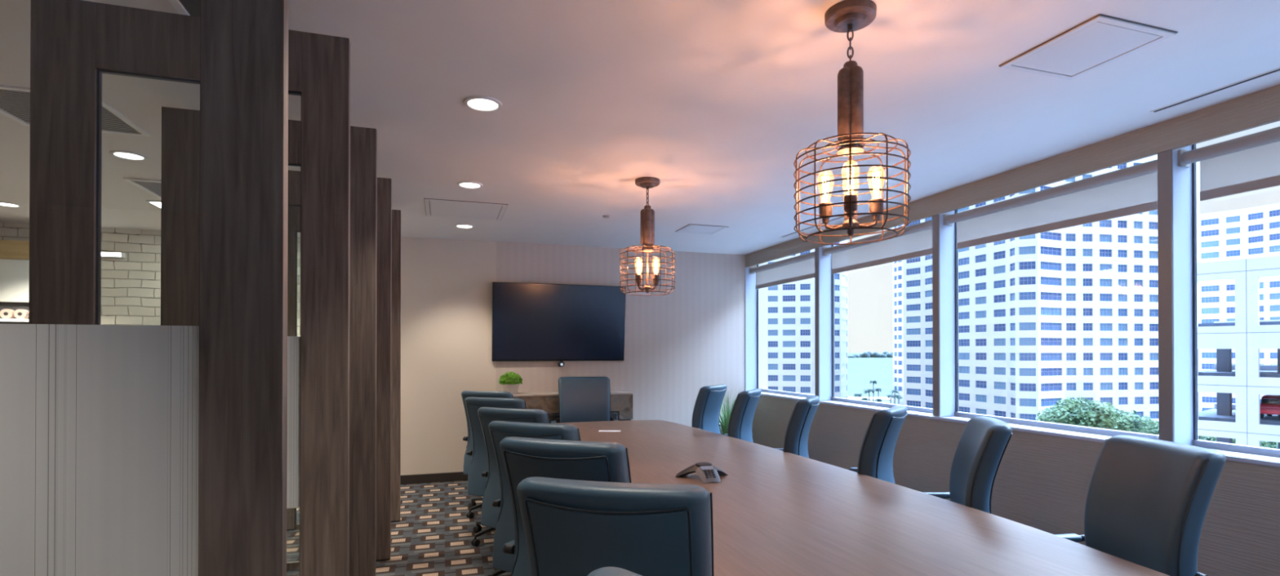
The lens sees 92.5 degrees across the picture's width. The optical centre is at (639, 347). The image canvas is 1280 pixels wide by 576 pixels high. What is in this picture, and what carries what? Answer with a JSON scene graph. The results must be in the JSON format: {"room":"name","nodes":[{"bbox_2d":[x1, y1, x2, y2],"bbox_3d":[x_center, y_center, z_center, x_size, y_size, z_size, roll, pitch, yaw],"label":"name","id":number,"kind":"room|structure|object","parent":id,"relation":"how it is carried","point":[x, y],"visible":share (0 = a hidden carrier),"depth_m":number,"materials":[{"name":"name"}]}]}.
{"room":"office","nodes":[
{"label":"office","id":0,"kind":"room"},
{"bbox_2d":[0,222,300,336],"bbox_3d":[-5.263,0.145,6.724,4.680,2.828,0.180,0,0,-18],"label":"wall","id":1,"kind":"structure","parent":0,"point":[131,285],"depth_m":6.57,"materials":[{"name":"brick"}]},
{"bbox_2d":[0,240,29,324],"bbox_3d":[-6.679,-0.636,5.971,1.500,0.820,0.400,0,0,-18],"label":"upper cabinet","id":2,"kind":"object","parent":1,"relation":"attached to","point":[14,255],"visible":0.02,"depth_m":6.00,"materials":[{"name":"white"}]},
{"bbox_2d":[0,309,14,319],"bbox_3d":[-6.168,-0.328,5.990,0.096,0.096,0.069,0,0,-18],"label":"paper roll","id":3,"kind":"object","parent":2,"relation":"on","point":[4,313],"visible":0.99,"depth_m":5.96,"materials":[{"name":"beige"}]},
{"bbox_2d":[0,318,28,322],"bbox_3d":[-6.633,-0.267,5.826,1.480,0.028,0.100,0,0,-18],"label":"shelf","id":4,"kind":"object","parent":2,"relation":"attached to","point":[2,320],"depth_m":5.97,"materials":[{"name":"white paint"}]},
{"bbox_2d":[13,309,28,319],"bbox_3d":[-6.066,-0.328,6.023,0.096,0.096,0.069,0,0,-18],"label":"paper roll","id":5,"kind":"object","parent":2,"relation":"on","point":[19,313],"visible":0.95,"depth_m":6.00,"materials":[{"name":"beige"}]},
{"bbox_2d":[101,251,124,257],"bbox_3d":[-5.795,-0.983,6.426,0.640,0.050,0.074,0,0,-18],"label":"light bar","id":6,"kind":"object","parent":1,"relation":"attached to","point":[111,255],"visible":0.44,"depth_m":6.47,"materials":[{"name":"white paint"}]},
{"bbox_2d":[101,252,120,257],"bbox_3d":[-5.784,-0.981,6.393,0.620,0.038,0.005,0,0,-18],"label":"diffuser","id":7,"kind":"object","parent":6,"relation":"attached to","point":[103,254],"depth_m":6.46,"materials":[{"name":"white plastic"}]},
{"bbox_2d":[286,480,511,575],"bbox_3d":[-1.262,1.605,1.896,9.758,0.150,11.800,0,0,-18],"label":"floor","id":8,"kind":"structure","parent":0,"point":[433,535],"depth_m":4.98,"materials":[{"name":"carpet"}]},
{"bbox_2d":[0,0,288,575],"bbox_3d":[-1.341,0.137,1.323,1.021,2.778,0.045,0,0,-18],"label":"wooden partition","id":9,"kind":"object","parent":8,"relation":"on","point":[126,450],"visible":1,"depth_m":1.41,"materials":[{"name":"laminate"}]},
{"bbox_2d":[28,0,351,575],"bbox_3d":[-1.661,0.143,2.324,1.021,2.778,0.045,0,0,-18],"label":"portal","id":10,"kind":"object","parent":8,"relation":"on","point":[73,42],"visible":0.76,"depth_m":2.40,"materials":[{"name":"laminate"}]},
{"bbox_2d":[160,106,377,575],"bbox_3d":[-1.982,0.149,3.325,1.021,2.778,0.045,0,0,-18],"label":"portal","id":11,"kind":"object","parent":8,"relation":"on","point":[180,127],"visible":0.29,"depth_m":3.42,"materials":[{"name":"laminate"}]},
{"bbox_2d":[286,170,391,569],"bbox_3d":[-2.303,0.155,4.326,1.021,2.778,0.045,0,0,-18],"label":"portal","id":12,"kind":"object","parent":8,"relation":"on","point":[384,251],"visible":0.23,"depth_m":4.44,"materials":[{"name":"laminate"}]},
{"bbox_2d":[286,206,400,530],"bbox_3d":[-2.624,0.161,5.327,1.021,2.778,0.045,0,0,-18],"label":"portal","id":13,"kind":"object","parent":8,"relation":"on","point":[294,212],"visible":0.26,"depth_m":5.44,"materials":[{"name":"laminate"}]},
{"bbox_2d":[461,391,513,518],"bbox_3d":[-1.340,0.976,5.843,0.672,1.155,0.677,0,0,16],"label":"chair","id":14,"kind":"object","parent":8,"relation":"on","point":[464,394],"visible":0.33,"depth_m":5.62,"materials":[{"name":"black leather"}]},
{"bbox_2d":[464,397,526,546],"bbox_3d":[-1.079,0.971,5.043,0.672,1.155,0.677,0,0,16],"label":"chair","id":15,"kind":"object","parent":8,"relation":"on","point":[477,483],"visible":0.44,"depth_m":4.82,"materials":[{"name":"black leather"}]},
{"bbox_2d":[477,407,550,575],"bbox_3d":[-0.728,0.966,4.151,0.672,1.155,0.677,0,0,23],"label":"chair","id":16,"kind":"object","parent":8,"relation":"on","point":[490,514],"visible":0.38,"depth_m":3.94,"materials":[{"name":"black leather"}]},
{"bbox_2d":[488,420,580,573],"bbox_3d":[-0.470,0.961,3.375,0.672,1.155,0.677,0,0,21],"label":"chair","id":17,"kind":"object","parent":8,"relation":"on","point":[499,430],"visible":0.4,"depth_m":3.16,"materials":[{"name":"black leather"}]},
{"bbox_2d":[499,436,631,575],"bbox_3d":[-0.226,0.942,2.577,0.689,1.184,0.694,0,0,19],"label":"chair","id":18,"kind":"object","parent":8,"relation":"on","point":[523,458],"visible":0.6,"depth_m":2.27,"materials":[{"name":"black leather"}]},
{"bbox_2d":[512,390,633,423],"bbox_3d":[-0.924,1.050,7.337,1.640,1.024,0.430,0,0,-18],"label":"sideboard","id":19,"kind":"object","parent":8,"relation":"on","point":[621,401],"visible":0.05,"depth_m":7.13,"materials":[{"name":"wood"},{"name":"black plastic"}]},
{"bbox_2d":[498,372,522,394],"bbox_3d":[-1.492,0.406,7.100,0.280,0.261,0.275,0,0,-18],"label":"potted plant","id":20,"kind":"object","parent":19,"relation":"on","point":[510,382],"visible":1,"depth_m":7.03,"materials":[{"name":"green"}]},
{"bbox_2d":[502,383,519,394],"bbox_3d":[-1.493,0.479,7.100,0.194,0.115,0.194,0,0,-18],"label":"pot","id":21,"kind":"object","parent":19,"relation":"on","point":[513,388],"depth_m":7.02,"materials":[{"name":"beige"}]},
{"bbox_2d":[551,376,618,423],"bbox_3d":[-0.573,0.947,6.764,0.793,1.224,0.718,0,0,-11],"label":"chair","id":22,"kind":"object","parent":8,"relation":"on","point":[581,399],"visible":0.36,"depth_m":6.92,"materials":[{"name":"black leather"}]},
{"bbox_2d":[586,566,643,575],"bbox_3d":[0.257,0.948,1.121,0.672,1.155,0.677,0,0,35],"label":"chair","id":23,"kind":"object","parent":8,"relation":"on","point":[604,571],"visible":1,"depth_m":1.01,"materials":[{"name":"black plastic"}]},
{"bbox_2d":[516,476,714,575],"bbox_3d":[-0.026,0.937,1.836,0.689,1.184,0.694,0,0,13],"label":"chair","id":24,"kind":"object","parent":8,"relation":"on","point":[571,527],"visible":1,"depth_m":1.53,"materials":[{"name":"blue leather"}]},
{"bbox_2d":[692,384,727,434],"bbox_3d":[0.566,0.981,6.657,0.677,1.155,0.672,0,0,32],"label":"chair","id":25,"kind":"object","parent":8,"relation":"on","point":[706,411],"visible":0.48,"depth_m":6.41,"materials":[{"name":"black leather"}]},
{"bbox_2d":[719,387,739,435],"bbox_3d":[1.115,1.009,7.732,0.808,1.111,0.763,0,0,-18],"label":"potted grass","id":26,"kind":"object","parent":8,"relation":"on","point":[724,426],"depth_m":7.64,"materials":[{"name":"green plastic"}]},
{"bbox_2d":[724,388,761,443],"bbox_3d":[0.796,0.976,5.846,0.677,1.155,0.672,0,0,25],"label":"chair","id":27,"kind":"object","parent":8,"relation":"on","point":[741,418],"visible":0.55,"depth_m":5.58,"materials":[{"name":"black leather"}]},
{"bbox_2d":[777,395,819,457],"bbox_3d":[1.087,0.970,4.926,0.677,1.155,0.672,0,0,24],"label":"chair","id":28,"kind":"object","parent":8,"relation":"on","point":[796,437],"visible":0.33,"depth_m":4.65,"materials":[{"name":"black leather"}]},
{"bbox_2d":[555,419,1170,575],"bbox_3d":[0.411,1.167,3.955,1.805,0.750,5.795,0,0,-18],"label":"conference table","id":29,"kind":"object","parent":8,"relation":"on","point":[776,513],"visible":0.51,"depth_m":2.77,"materials":[{"name":"brown wood"}]},
{"bbox_2d":[598,430,621,431],"bbox_3d":[-0.287,0.802,5.889,0.210,0.003,0.070,0,0,2],"label":"paper card","id":30,"kind":"object","parent":29,"relation":"on","point":[599,430],"visible":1,"depth_m":5.89,"materials":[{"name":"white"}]},
{"bbox_2d":[675,462,727,483],"bbox_3d":[0.394,0.744,3.715,0.345,0.090,0.299,0,0,-12],"label":"phone","id":31,"kind":"object","parent":29,"relation":"on","point":[708,473],"visible":1,"depth_m":3.67,"materials":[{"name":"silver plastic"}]},
{"bbox_2d":[848,405,907,484],"bbox_3d":[1.403,0.965,4.091,0.677,1.155,0.672,0,0,35],"label":"chair","id":32,"kind":"object","parent":8,"relation":"on","point":[876,455],"visible":0.44,"depth_m":3.81,"materials":[{"name":"blue leather"}]},
{"bbox_2d":[923,416,1012,514],"bbox_3d":[1.586,0.961,3.288,0.677,1.155,0.672,0,0,17],"label":"chair","id":33,"kind":"object","parent":8,"relation":"on","point":[983,443],"visible":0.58,"depth_m":3.04,"materials":[{"name":"blue leather"}]},
{"bbox_2d":[1055,435,1226,575],"bbox_3d":[1.818,0.956,2.433,0.677,1.155,0.672,0,0,1],"label":"chair","id":34,"kind":"object","parent":8,"relation":"on","point":[1148,500],"visible":0.9,"depth_m":2.37,"materials":[{"name":"blue leather"}]},
{"bbox_2d":[400,236,767,475],"bbox_3d":[-0.589,0.151,7.786,4.870,2.828,0.198,0,0,-18],"label":"wall","id":35,"kind":"structure","parent":0,"point":[446,284],"depth_m":7.14,"materials":[{"name":"beige paint"}]},
{"bbox_2d":[400,471,468,484],"bbox_3d":[-0.889,1.511,7.567,4.170,0.105,0.016,0,0,-18],"label":"baseboard","id":36,"kind":"structure","parent":35,"relation":"attached to","point":[458,476],"depth_m":7.08,"materials":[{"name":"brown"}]},
{"bbox_2d":[491,282,626,361],"bbox_3d":[-0.968,-0.304,7.499,1.630,0.938,0.159,0,0,-18],"label":"television","id":37,"kind":"object","parent":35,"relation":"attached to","point":[531,322],"visible":1,"depth_m":7.45,"materials":[{"name":"black"}]},
{"bbox_2d":[557,360,564,367],"bbox_3d":[-0.960,0.199,7.493,0.086,0.075,0.090,0,0,-18],"label":"webcam","id":38,"kind":"object","parent":37,"relation":"attached to","point":[561,363],"visible":1,"depth_m":7.46,"materials":[{"name":"black plastic"}]},
{"bbox_2d":[495,241,756,434],"bbox_3d":[-0.053,0.151,7.852,3.490,2.828,0.003,0,0,-18],"label":"wall","id":39,"kind":"structure","parent":35,"relation":"attached to","point":[687,340],"depth_m":7.95,"materials":[{"name":"white paint"}]},
{"bbox_2d":[0,0,1279,254],"bbox_3d":[-1.262,-1.423,1.914,9.758,0.250,11.800,0,0,-18],"label":"ceiling","id":40,"kind":"structure","parent":0,"point":[716,101],"depth_m":3.14,"materials":[{"name":"paint"}]},
{"bbox_2d":[0,201,22,207],"bbox_3d":[-5.629,-1.272,5.450,0.200,0.010,0.200,0,0,-18],"label":"recessed light","id":41,"kind":"object","parent":40,"relation":"in","point":[2,203],"visible":1,"depth_m":5.46,"materials":[{"name":"white"}]},
{"bbox_2d":[0,84,150,137],"bbox_3d":[-3.158,-1.284,3.328,0.610,0.012,0.610,0,0,-18],"label":"ceiling vent","id":42,"kind":"object","parent":40,"relation":"in","point":[15,101],"visible":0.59,"depth_m":3.36,"materials":[{"name":"black"}]},
{"bbox_2d":[109,150,147,160],"bbox_3d":[-3.409,-1.280,4.093,0.200,0.010,0.200,0,0,-18],"label":"recessed light","id":43,"kind":"object","parent":40,"relation":"in","point":[127,155],"visible":1,"depth_m":4.08,"materials":[{"name":"white"}]},
{"bbox_2d":[123,177,161,198],"bbox_3d":[-3.695,-1.274,5.003,0.610,0.012,0.610,0,0,-18],"label":"ceiling vent","id":44,"kind":"object","parent":40,"relation":"in","point":[153,187],"visible":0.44,"depth_m":4.81,"materials":[{"name":"black"}]},
{"bbox_2d":[146,200,160,208],"bbox_3d":[-4.168,-1.266,5.971,0.600,0.016,1.200,0,0,-18],"label":"ceiling light panel","id":45,"kind":"object","parent":40,"relation":"attached to","point":[157,203],"visible":0.14,"depth_m":5.35,"materials":[{"name":"white paint"}]},
{"bbox_2d":[150,202,160,208],"bbox_3d":[-4.168,-1.260,5.970,0.560,0.004,1.160,0,0,-18],"label":"diffuser","id":46,"kind":"object","parent":45,"relation":"attached to","point":[157,204],"depth_m":5.40,"materials":[{"name":"white plastic"}]},
{"bbox_2d":[168,0,200,17],"bbox_3d":[-1.520,-1.291,2.146,0.350,0.012,0.900,0,0,-18],"label":"ceiling vent","id":47,"kind":"object","parent":40,"relation":"in","point":[187,7],"visible":0.02,"depth_m":2.32,"materials":[{"name":"black"}]},
{"bbox_2d":[454,223,474,228],"bbox_3d":[-1.829,-1.266,6.405,0.200,0.010,0.200,0,0,-18],"label":"recessed light","id":48,"kind":"object","parent":40,"relation":"in","point":[461,225],"visible":1,"depth_m":6.41,"materials":[{"name":"white"}]},
{"bbox_2d":[423,198,507,221],"bbox_3d":[-1.615,-1.270,5.686,0.708,0.010,0.700,0,0,-18],"label":"ceiling access panel","id":49,"kind":"object","parent":40,"relation":"attached to","point":[433,207],"visible":1,"depth_m":5.64,"materials":[{"name":"white"}]},
{"bbox_2d":[457,181,483,188],"bbox_3d":[-1.332,-1.276,4.816,0.200,0.010,0.200,0,0,-18],"label":"recessed light","id":50,"kind":"object","parent":40,"relation":"in","point":[466,184],"visible":1,"depth_m":4.81,"materials":[{"name":"white"}]},
{"bbox_2d":[463,95,502,111],"bbox_3d":[-0.827,-1.285,3.239,0.200,0.010,0.200,0,0,-18],"label":"recessed light","id":51,"kind":"object","parent":40,"relation":"in","point":[477,103],"visible":1,"depth_m":3.23,"materials":[{"name":"white"}]},
{"bbox_2d":[619,177,675,296],"bbox_3d":[0.060,-0.846,4.691,0.426,0.870,0.426,0,0,-44],"label":"pendant lamp","id":52,"kind":"object","parent":40,"relation":"hanging from","point":[646,215],"visible":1,"depth_m":4.65,"materials":[{"name":"brown metal"}]},
{"bbox_2d":[635,274,642,284],"bbox_3d":[-0.005,-0.510,4.625,0.051,0.080,0.051,0,0,-44],"label":"socket","id":53,"kind":"object","parent":52,"relation":"attached to","point":[637,276],"depth_m":4.61,"materials":[{"name":"brown metal"}]},
{"bbox_2d":[653,274,659,284],"bbox_3d":[0.125,-0.510,4.623,0.051,0.080,0.051,0,0,-44],"label":"socket","id":54,"kind":"object","parent":52,"relation":"attached to","point":[655,276],"depth_m":4.60,"materials":[{"name":"brown metal"}]},
{"bbox_2d":[675,224,728,234],"bbox_3d":[0.664,-1.265,6.567,0.444,0.010,0.408,0,0,-18],"label":"ceiling access panel","id":55,"kind":"object","parent":40,"relation":"attached to","point":[690,228],"visible":1,"depth_m":6.54,"materials":[{"name":"white"}]},
{"bbox_2d":[780,216,844,237],"bbox_3d":[1.811,-1.269,6.459,0.038,0.004,1.197,0,0,-18],"label":"linear air slot","id":56,"kind":"object","parent":40,"relation":"attached to","point":[840,217],"visible":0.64,"depth_m":6.50,"materials":[{"name":"black"}]},
{"bbox_2d":[793,0,911,244],"bbox_3d":[0.814,-0.860,2.366,0.426,0.870,0.426,0,0,19],"label":"pendant lamp","id":57,"kind":"object","parent":40,"relation":"hanging from","point":[847,16],"visible":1,"depth_m":2.33,"materials":[{"name":"brown metal"}]},
{"bbox_2d":[818,202,832,223],"bbox_3d":[0.727,-0.523,2.394,0.051,0.080,0.051,0,0,19],"label":"socket","id":58,"kind":"object","parent":57,"relation":"attached to","point":[827,211],"depth_m":2.38,"materials":[{"name":"brown metal"}]},
{"bbox_2d":[843,194,857,217],"bbox_3d":[0.783,-0.524,2.277,0.051,0.080,0.051,0,0,19],"label":"socket","id":59,"kind":"object","parent":57,"relation":"attached to","point":[846,197],"depth_m":2.26,"materials":[{"name":"brown metal"}]},
{"bbox_2d":[844,210,857,220],"bbox_3d":[0.844,-0.523,2.451,0.051,0.080,0.051,0,0,19],"label":"socket","id":60,"kind":"object","parent":57,"relation":"attached to","point":[846,217],"depth_m":2.44,"materials":[{"name":"brown metal"}]},
{"bbox_2d":[869,198,883,220],"bbox_3d":[0.900,-0.524,2.334,0.051,0.080,0.051,0,0,19],"label":"socket","id":61,"kind":"object","parent":57,"relation":"attached to","point":[874,207],"depth_m":2.32,"materials":[{"name":"brown metal"}]},
{"bbox_2d":[999,13,1177,79],"bbox_3d":[1.927,-1.289,2.662,0.441,0.010,0.454,0,0,-18],"label":"ceiling access panel","id":62,"kind":"object","parent":40,"relation":"attached to","point":[1101,40],"visible":1,"depth_m":2.62,"materials":[{"name":"white"}]},
{"bbox_2d":[1150,67,1279,113],"bbox_3d":[3.025,-1.291,2.670,0.038,0.004,1.438,0,0,-18],"label":"linear air slot","id":63,"kind":"object","parent":40,"relation":"attached to","point":[1276,70],"visible":1,"depth_m":3.07,"materials":[{"name":"black"}]},
{"bbox_2d":[745,84,1279,267],"bbox_3d":[3.127,-1.206,3.106,0.030,0.170,10.994,0,0,-18],"label":"wall","id":64,"kind":"structure","parent":0,"point":[1261,108],"depth_m":3.92,"materials":[{"name":"paint"}]},
{"bbox_2d":[751,392,1279,575],"bbox_3d":[3.275,1.062,3.140,0.342,0.950,10.994,0,0,-18],"label":"wall","id":65,"kind":"structure","parent":0,"point":[1042,482],"depth_m":4.20,"materials":[{"name":"paper"}]},
{"bbox_2d":[745,144,1279,467],"bbox_3d":[3.208,-0.352,3.127,0.224,1.878,10.994,0,0,-18],"label":"window","id":66,"kind":"structure","parent":65,"relation":"in","point":[1176,185],"depth_m":3.70,"materials":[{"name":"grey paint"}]},
{"bbox_2d":[748,251,814,288],"bbox_3d":[1.772,-0.943,7.586,0.085,0.298,1.623,0,0,-18],"label":"roller shade","id":67,"kind":"object","parent":66,"relation":"attached to","point":[799,268],"visible":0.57,"depth_m":7.55,"materials":[{"name":"grey"}]},
{"bbox_2d":[822,220,932,274],"bbox_3d":[2.293,-0.953,5.961,0.085,0.298,1.630,0,0,-18],"label":"roller shade","id":68,"kind":"object","parent":66,"relation":"attached to","point":[916,241],"visible":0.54,"depth_m":5.88,"materials":[{"name":"grey"}]},
{"bbox_2d":[943,159,1157,249],"bbox_3d":[2.814,-0.963,4.334,0.085,0.298,1.627,0,0,-18],"label":"roller shade","id":69,"kind":"object","parent":66,"relation":"attached to","point":[1131,190],"visible":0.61,"depth_m":4.17,"materials":[{"name":"grey"}]},
{"bbox_2d":[1177,126,1279,200],"bbox_3d":[3.335,-0.972,2.708,0.085,0.298,1.628,0,0,-18],"label":"roller shade","id":70,"kind":"object","parent":66,"relation":"attached to","point":[1251,162],"visible":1,"depth_m":3.25,"materials":[{"name":"grey"}]},
{"label":"outside","id":71,"kind":"structure","parent":0,"visible":0},
{"bbox_2d":[847,353,893,396],"bbox_3d":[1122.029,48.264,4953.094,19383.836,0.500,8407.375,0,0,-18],"label":"bay water","id":72,"kind":"structure","parent":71,"point":[860,371],"depth_m":475.92,"materials":[{"name":"blue liquid"}]},
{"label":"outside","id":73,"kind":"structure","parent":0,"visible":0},
{"bbox_2d":[847,396,897,404],"bbox_3d":[81.505,18.956,73.250,320.000,1.000,390.000,0,0,-18],"label":"ground","id":74,"kind":"structure","parent":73,"point":[848,397],"depth_m":225.30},
{"bbox_2d":[767,240,847,398],"bbox_3d":[43.285,-8.230,172.515,48.099,54.558,34.322,0,0,-18],"label":"building","id":75,"kind":"structure","parent":74,"relation":"on","point":[791,305],"depth_m":156.37,"materials":[{"name":"white paint"}]},
{"bbox_2d":[853,392,862,399],"bbox_3d":[72.921,17.203,204.767,3.354,4.112,3.208,0,0,-18],"label":"palm tree","id":76,"kind":"object","parent":74,"relation":"on","point":[859,394],"visible":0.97,"depth_m":204.09,"materials":[{"name":"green plant"}]},
{"bbox_2d":[862,388,874,401],"bbox_3d":[77.444,16.533,206.755,3.932,5.466,3.829,0,0,-18],"label":"palm tree","id":77,"kind":"object","parent":74,"relation":"on","point":[868,390],"visible":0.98,"depth_m":206.19,"materials":[{"name":"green plant"}]},
{"bbox_2d":[849,397,890,400],"bbox_3d":[85.435,19.075,226.983,21.014,0.600,12.985,0,0,-18],"label":"seawall","id":78,"kind":"object","parent":74,"relation":"on","point":[855,398],"visible":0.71,"depth_m":225.30,"materials":[{"name":"white paint"}]},
{"bbox_2d":[870,380,876,401],"bbox_3d":[80.119,15.230,209.904,2.670,8.102,2.936,0,0,-18],"label":"palm tree","id":79,"kind":"object","parent":74,"relation":"on","point":[871,381],"visible":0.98,"depth_m":209.80,"materials":[{"name":"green plant"}]},
{"bbox_2d":[874,387,881,402],"bbox_3d":[79.690,16.353,204.997,2.531,5.805,2.655,0,0,-18],"label":"palm tree","id":80,"kind":"object","parent":74,"relation":"on","point":[878,389],"visible":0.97,"depth_m":204.84,"materials":[{"name":"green plant"}]},
{"bbox_2d":[885,394,894,404],"bbox_3d":[83.546,17.394,203.971,2.831,3.725,2.867,0,0,-18],"label":"palm tree","id":81,"kind":"object","parent":74,"relation":"on","point":[889,396],"visible":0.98,"depth_m":203.72,"materials":[{"name":"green plant"}]},
{"bbox_2d":[889,390,898,404],"bbox_3d":[85.702,16.704,205.873,2.743,5.116,2.757,0,0,-18],"label":"palm tree","id":82,"kind":"object","parent":74,"relation":"on","point":[892,391],"visible":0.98,"depth_m":205.74,"materials":[{"name":"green plant"}]},
{"bbox_2d":[892,224,903,404],"bbox_3d":[91.853,-12.890,217.754,14.152,64.418,22.366,0,0,-18],"label":"building","id":83,"kind":"structure","parent":74,"relation":"on","point":[897,267],"depth_m":208.06,"materials":[{"name":"white paint"}]},
{"bbox_2d":[893,395,902,404],"bbox_3d":[86.099,17.501,203.811,3.041,3.511,2.953,0,0,-18],"label":"palm tree","id":84,"kind":"object","parent":74,"relation":"on","point":[899,397],"visible":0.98,"depth_m":203.74,"materials":[{"name":"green plant"}]},
{"bbox_2d":[902,155,1199,422],"bbox_3d":[95.108,-9.821,148.946,62.912,57.458,58.522,0,0,-18],"label":"building","id":85,"kind":"structure","parent":74,"relation":"on","point":[1045,318],"depth_m":120.77,"materials":[{"name":"white paint"}]},
{"bbox_2d":[1035,395,1122,430],"bbox_3d":[44.081,11.581,61.864,7.424,13.629,6.867,0,0,-18],"label":"tree","id":86,"kind":"object","parent":74,"relation":"on","point":[1091,414],"visible":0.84,"depth_m":60.42,"materials":[{"name":"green plant"}]},
{"bbox_2d":[1097,408,1147,432],"bbox_3d":[50.729,12.403,66.058,5.851,12.038,5.749,0,0,-18],"label":"tree","id":87,"kind":"object","parent":74,"relation":"on","point":[1129,424],"visible":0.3,"depth_m":64.38,"materials":[{"name":"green plant"}]},
{"bbox_2d":[1135,415,1159,435],"bbox_3d":[58.553,13.191,71.521,5.567,10.528,5.657,0,0,-18],"label":"tree","id":88,"kind":"object","parent":74,"relation":"on","point":[1151,428],"visible":0.2,"depth_m":70.46,"materials":[{"name":"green plant"}]},
{"bbox_2d":[1196,256,1279,448],"bbox_3d":[42.208,6.354,40.185,11.168,23.810,10.788,0,0,-18],"label":"parking garage","id":89,"kind":"structure","parent":74,"relation":"on","point":[1241,421],"depth_m":38.70,"materials":[{"name":"concrete"}]},
{"bbox_2d":[1259,395,1279,418],"bbox_3d":[41.309,3.819,39.373,4.131,1.449,1.800,0,0,-36],"label":"car","id":90,"kind":"object","parent":89,"relation":"on","point":[1269,405],"visible":0.84,"depth_m":38.53,"materials":[{"name":"red"}]},
{"bbox_2d":[1198,435,1278,448],"bbox_3d":[53.266,12.186,55.910,7.570,12.348,7.485,0,0,-18],"label":"tree","id":91,"kind":"object","parent":74,"relation":"on","point":[1263,444],"visible":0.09,"depth_m":53.88,"materials":[{"name":"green plant"}]},
{"bbox_2d":[1199,202,1279,411],"bbox_3d":[162.375,-8.087,160.006,28.025,54.123,38.277,0,0,-18],"label":"building","id":92,"kind":"structure","parent":74,"relation":"on","point":[1251,233],"depth_m":156.71,"materials":[{"name":"white paint"}]},
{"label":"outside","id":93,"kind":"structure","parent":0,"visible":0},
{"bbox_2d":[847,351,893,358],"bbox_3d":[663.930,28.342,1744.522,265.637,36.625,145.543,0,0,-18],"label":"island","id":94,"kind":"object","parent":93,"point":[867,354],"visible":0.29,"depth_m":1742.53,"materials":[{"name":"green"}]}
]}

